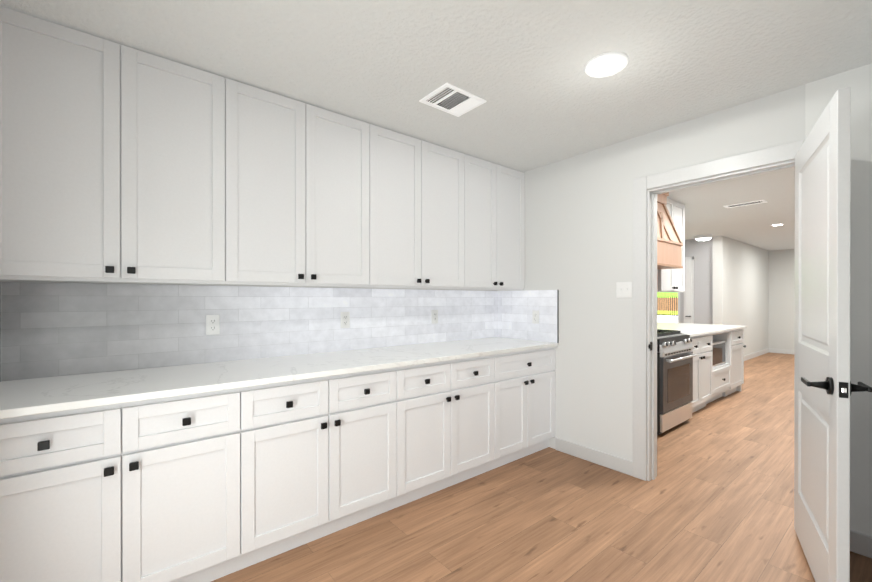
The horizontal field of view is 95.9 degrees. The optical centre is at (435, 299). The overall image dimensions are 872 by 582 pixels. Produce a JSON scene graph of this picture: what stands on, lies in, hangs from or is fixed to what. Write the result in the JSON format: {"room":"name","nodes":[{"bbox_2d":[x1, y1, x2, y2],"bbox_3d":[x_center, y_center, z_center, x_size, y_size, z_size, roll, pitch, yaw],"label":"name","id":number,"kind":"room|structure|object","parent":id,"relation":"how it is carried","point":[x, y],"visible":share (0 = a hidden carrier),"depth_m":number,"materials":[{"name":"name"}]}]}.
{"room":"pantry","nodes":[
{"label":"pantry","id":0,"kind":"room"},
{"bbox_2d":[0,279,497,290],"bbox_3d":[-0.751,0.051,2.815,3.408,2.440,0.100,0,0,-39],"label":"wall","id":1,"kind":"structure","parent":0,"point":[44,281],"depth_m":2.28,"materials":[{"name":"paint"}]},
{"bbox_2d":[0,6,224,283],"bbox_3d":[-1.519,-0.623,1.892,0.850,1.081,0.360,0,0,-39],"label":"upper cabinet","id":2,"kind":"object","parent":1,"relation":"attached to","point":[112,161],"visible":0.98,"depth_m":1.74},
{"bbox_2d":[225,78,368,286],"bbox_3d":[-0.859,-0.623,2.427,0.850,1.081,0.360,0,0,-39],"label":"upper cabinet","id":3,"kind":"object","parent":1,"relation":"attached to","point":[296,193],"visible":0.96,"depth_m":2.27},
{"bbox_2d":[368,124,463,288],"bbox_3d":[-0.199,-0.624,2.963,0.850,1.081,0.360,0,0,-39],"label":"upper cabinet","id":4,"kind":"object","parent":1,"relation":"attached to","point":[416,213],"visible":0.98,"depth_m":2.81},
{"bbox_2d":[463,154,524,290],"bbox_3d":[0.424,-0.625,3.468,0.754,1.081,0.360,0,0,-39],"label":"upper cabinet","id":5,"kind":"object","parent":1,"relation":"attached to","point":[494,226],"visible":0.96,"depth_m":3.33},
{"bbox_2d":[0,0,871,250],"bbox_3d":[3.037,-1.223,5.564,12.958,0.100,6.800,0,0,-39],"label":"ceiling","id":6,"kind":"structure","parent":0,"point":[518,66],"depth_m":1.90,"materials":[{"name":"white paint"}]},
{"bbox_2d":[419,83,486,116],"bbox_3d":[0.099,-1.163,2.302,0.310,0.008,0.250,0,0,-39],"label":"ceiling vent","id":7,"kind":"object","parent":6,"relation":"in","point":[452,99],"visible":1,"depth_m":2.29,"materials":[{"name":"white metal"}]},
{"bbox_2d":[584,52,628,77],"bbox_3d":[0.844,-1.160,1.951,0.206,0.013,0.206,0,0,-39],"label":"recessed light","id":8,"kind":"object","parent":6,"relation":"in","point":[605,64],"visible":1,"depth_m":1.93,"materials":[{"name":"white plastic"}]},
{"bbox_2d":[694,234,711,240],"bbox_3d":[4.899,-1.136,7.204,0.280,0.080,0.280,0,0,-39],"label":"flush-mount ceiling light","id":9,"kind":"object","parent":6,"relation":"attached to","point":[703,237],"visible":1,"depth_m":7.12,"materials":[{"name":"white glass"}]},
{"bbox_2d":[723,200,766,207],"bbox_3d":[3.771,-1.168,4.800,0.170,0.008,0.400,0,0,-39],"label":"ceiling vent","id":10,"kind":"object","parent":6,"relation":"in","point":[745,203],"visible":1,"depth_m":4.80,"materials":[{"name":"white metal"}]},
{"bbox_2d":[770,223,784,225],"bbox_3d":[5.311,-1.167,6.116,0.176,0.013,0.176,0,0,-39],"label":"recessed light","id":11,"kind":"object","parent":6,"relation":"in","point":[778,224],"visible":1,"depth_m":6.07,"materials":[{"name":"white plastic"}]},
{"bbox_2d":[211,352,871,581],"bbox_3d":[3.037,1.317,5.568,12.958,0.100,6.800,0,0,-39],"label":"floor","id":12,"kind":"structure","parent":0,"point":[713,501],"depth_m":2.25,"materials":[{"name":"brown wood"}]},
{"bbox_2d":[0,388,239,581],"bbox_3d":[-1.417,0.835,1.769,0.850,0.876,0.683,0,0,-39],"label":"base cabinet","id":13,"kind":"object","parent":12,"relation":"on","point":[143,491],"visible":0.98,"depth_m":1.53,"materials":[{"name":"paint"}]},
{"bbox_2d":[238,368,396,570],"bbox_3d":[-0.757,0.834,2.304,0.850,0.876,0.683,0,0,-39],"label":"base cabinet","id":14,"kind":"object","parent":12,"relation":"on","point":[318,458],"visible":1,"depth_m":2.02,"materials":[{"name":"paint"}]},
{"bbox_2d":[0,337,557,418],"bbox_3d":[-0.466,0.381,2.543,3.304,0.030,0.678,0,0,-39],"label":"countertop","id":15,"kind":"structure","parent":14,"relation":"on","point":[24,397],"depth_m":1.93,"materials":[{"name":"stone"}]},
{"bbox_2d":[0,282,558,381],"bbox_3d":[-0.465,0.141,2.541,3.307,0.448,0.682,0,0,-39],"label":"backsplash","id":16,"kind":"structure","parent":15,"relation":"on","point":[55,329],"depth_m":2.33,"materials":[{"name":"tile"}]},
{"bbox_2d":[206,315,219,334],"bbox_3d":[-1.298,0.145,2.288,0.070,0.115,0.008,0,0,-39],"label":"electrical outlet","id":17,"kind":"object","parent":16,"relation":"attached to","point":[212,324],"visible":1,"depth_m":2.29,"materials":[{"name":"white plastic"}]},
{"bbox_2d":[341,312,349,327],"bbox_3d":[-0.650,0.144,2.814,0.070,0.115,0.008,0,0,-39],"label":"electrical outlet","id":18,"kind":"object","parent":16,"relation":"attached to","point":[345,319],"visible":1,"depth_m":2.81,"materials":[{"name":"white plastic"}]},
{"bbox_2d":[431,310,437,323],"bbox_3d":[-0.010,0.144,3.333,0.070,0.115,0.008,0,0,-39],"label":"electrical outlet","id":19,"kind":"object","parent":16,"relation":"attached to","point":[434,316],"visible":1,"depth_m":3.33,"materials":[{"name":"white plastic"}]},
{"bbox_2d":[532,311,538,323],"bbox_3d":[0.883,0.153,3.482,0.008,0.115,0.070,0,0,-39],"label":"outlet","id":20,"kind":"object","parent":16,"relation":"attached to","point":[535,317],"visible":1,"depth_m":3.48,"materials":[{"name":"white plastic"}]},
{"bbox_2d":[391,355,494,509],"bbox_3d":[-0.097,0.833,2.840,0.850,0.876,0.683,0,0,-39],"label":"base cabinet","id":21,"kind":"object","parent":12,"relation":"on","point":[445,424],"visible":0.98,"depth_m":2.56,"materials":[{"name":"paint"}]},
{"bbox_2d":[488,347,554,470],"bbox_3d":[0.526,0.833,3.345,0.754,0.876,0.683,0,0,-39],"label":"base cabinet","id":22,"kind":"object","parent":12,"relation":"on","point":[524,381],"visible":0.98,"depth_m":3.08,"materials":[{"name":"paint"}]},
{"bbox_2d":[657,329,697,434],"bbox_3d":[2.191,0.797,4.081,0.755,0.945,0.712,0,0,-39],"label":"range","id":23,"kind":"object","parent":12,"relation":"on","point":[675,355],"visible":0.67,"depth_m":3.79,"materials":[{"name":"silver metal"}]},
{"bbox_2d":[690,333,713,412],"bbox_3d":[2.764,0.830,4.618,0.799,0.876,0.600,0,0,-39],"label":"base cabinet","id":24,"kind":"object","parent":12,"relation":"on","point":[703,364],"depth_m":4.47,"materials":[{"name":"paint"}]},
{"bbox_2d":[657,322,746,336],"bbox_3d":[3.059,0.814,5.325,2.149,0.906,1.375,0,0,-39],"label":"countertop","id":25,"kind":"structure","parent":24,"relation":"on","point":[692,329],"depth_m":5.13,"materials":[{"name":"stone"}]},
{"bbox_2d":[714,337,733,399],"bbox_3d":[3.353,0.898,5.097,0.839,0.740,0.600,0,0,-39],"label":"base cabinet","id":26,"kind":"object","parent":12,"relation":"on","point":[718,366],"depth_m":5.00,"materials":[{"name":"paint"}]},
{"bbox_2d":[714,329,745,391],"bbox_3d":[3.858,0.829,5.506,0.580,0.876,0.600,0,0,-39],"label":"base cabinet","id":27,"kind":"object","parent":12,"relation":"on","point":[737,336],"depth_m":5.30,"materials":[{"name":"paint"}]},
{"bbox_2d":[498,63,871,535],"bbox_3d":[1.648,0.052,2.665,0.130,2.440,3.356,0,0,-39],"label":"wall","id":28,"kind":"structure","parent":0,"point":[579,232],"depth_m":2.90,"materials":[{"name":"paint"}]},
{"bbox_2d":[555,437,632,475],"bbox_3d":[1.218,1.218,3.084,0.014,0.105,0.645,0,0,-39],"label":"baseboard","id":29,"kind":"structure","parent":28,"relation":"attached to","point":[601,458],"depth_m":3.05,"materials":[{"name":"paint"}]},
{"bbox_2d":[616,282,631,297],"bbox_3d":[1.377,-0.073,2.882,0.016,0.116,0.116,0,0,-39],"label":"light switch","id":30,"kind":"object","parent":28,"relation":"attached to","point":[623,289],"visible":1,"depth_m":2.88,"materials":[{"name":"white plastic"}]},
{"bbox_2d":[633,139,804,480],"bbox_3d":[1.791,0.203,2.489,0.166,2.138,1.000,0,0,-39],"label":"door frame","id":31,"kind":"structure","parent":28,"relation":"attached to","point":[647,189],"depth_m":2.76,"materials":[{"name":"paint"}]},
{"bbox_2d":[794,87,871,581],"bbox_3d":[1.739,0.232,1.795,0.179,2.032,0.846,0,0,34],"label":"door leaf","id":32,"kind":"structure","parent":28,"relation":"in","point":[824,388],"depth_m":1.62,"materials":[{"name":"paint"}]},
{"bbox_2d":[850,530,871,557],"bbox_3d":[2.350,1.221,1.688,0.014,0.105,0.951,0,0,-39],"label":"baseboard","id":33,"kind":"structure","parent":28,"relation":"attached to","point":[860,543],"depth_m":1.96,"materials":[{"name":"paint"}]},
{"bbox_2d":[680,237,712,323],"bbox_3d":[4.271,0.041,8.654,0.150,2.440,3.160,0,0,-39],"label":"wall","id":34,"kind":"structure","parent":0,"point":[701,252],"depth_m":7.53,"materials":[{"name":"grey paint"}]},
{"bbox_2d":[678,293,679,322],"bbox_3d":[4.603,0.087,8.221,0.080,1.850,0.950,0,0,-39],"label":"window","id":35,"kind":"structure","parent":34,"relation":"in","point":[678,307],"depth_m":7.85,"materials":[{"name":"paint"}]},
{"bbox_2d":[684,257,693,322],"bbox_3d":[4.924,0.213,7.677,0.064,2.100,0.170,0,0,-39],"label":"door frame","id":36,"kind":"structure","parent":34,"relation":"attached to","point":[689,294],"depth_m":7.66,"materials":[{"name":"paint"}]},
{"bbox_2d":[713,236,722,324],"bbox_3d":[5.236,0.044,7.305,0.048,2.440,0.150,0,0,-39],"label":"column","id":37,"kind":"structure","parent":0,"point":[717,280],"depth_m":7.28,"materials":[{"name":"paint"}]},
{"bbox_2d":[723,236,768,355],"bbox_3d":[6.595,0.042,8.408,3.450,2.440,0.150,0,0,-39],"label":"wall","id":38,"kind":"structure","parent":0,"point":[745,284],"depth_m":8.29,"materials":[{"name":"paint"}]},
{"bbox_2d":[744,348,769,360],"bbox_3d":[6.647,1.209,8.346,3.450,0.105,0.014,0,0,-39],"label":"baseboard","id":39,"kind":"structure","parent":38,"relation":"attached to","point":[761,352],"depth_m":8.70,"materials":[{"name":"paint"}]},
{"bbox_2d":[768,249,794,349],"bbox_3d":[8.979,0.042,8.288,0.100,2.440,3.340,0,0,-39],"label":"wall","id":40,"kind":"structure","parent":0,"point":[781,330],"depth_m":9.24,"materials":[{"name":"paint"}]},
{"bbox_2d":[770,348,794,353],"bbox_3d":[8.956,1.210,8.227,0.014,0.105,3.070,0,0,-39],"label":"baseboard","id":41,"kind":"structure","parent":40,"relation":"attached to","point":[772,350],"depth_m":9.23,"materials":[{"name":"paint"}]},
{"bbox_3d":[1.739,0.049,4.537,2.370,2.440,0.563,0,0,-39],"label":"wall","id":42,"kind":"structure","parent":0,"visible":0},
{"bbox_2d":[657,192,683,292],"bbox_3d":[2.141,-0.603,4.140,0.828,1.055,0.554,0,0,-39],"label":"range hood","id":43,"kind":"object","parent":42,"relation":"attached to","point":[670,243],"visible":0.29,"depth_m":4.03,"materials":[{"name":"brown wood"}]},
{"bbox_2d":[658,198,684,292],"bbox_3d":[2.676,-0.627,4.699,0.690,1.081,0.360,0,0,-39],"label":"upper cabinet","id":44,"kind":"object","parent":42,"relation":"attached to","point":[671,280],"visible":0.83,"depth_m":4.64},
{"label":"outside","id":45,"kind":"structure","parent":0,"visible":0},
{"bbox_2d":[657,292,677,322],"bbox_3d":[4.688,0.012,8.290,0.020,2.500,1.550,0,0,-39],"label":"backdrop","id":46,"kind":"structure","parent":45,"point":[667,306],"depth_m":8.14,"materials":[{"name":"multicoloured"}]}
]}

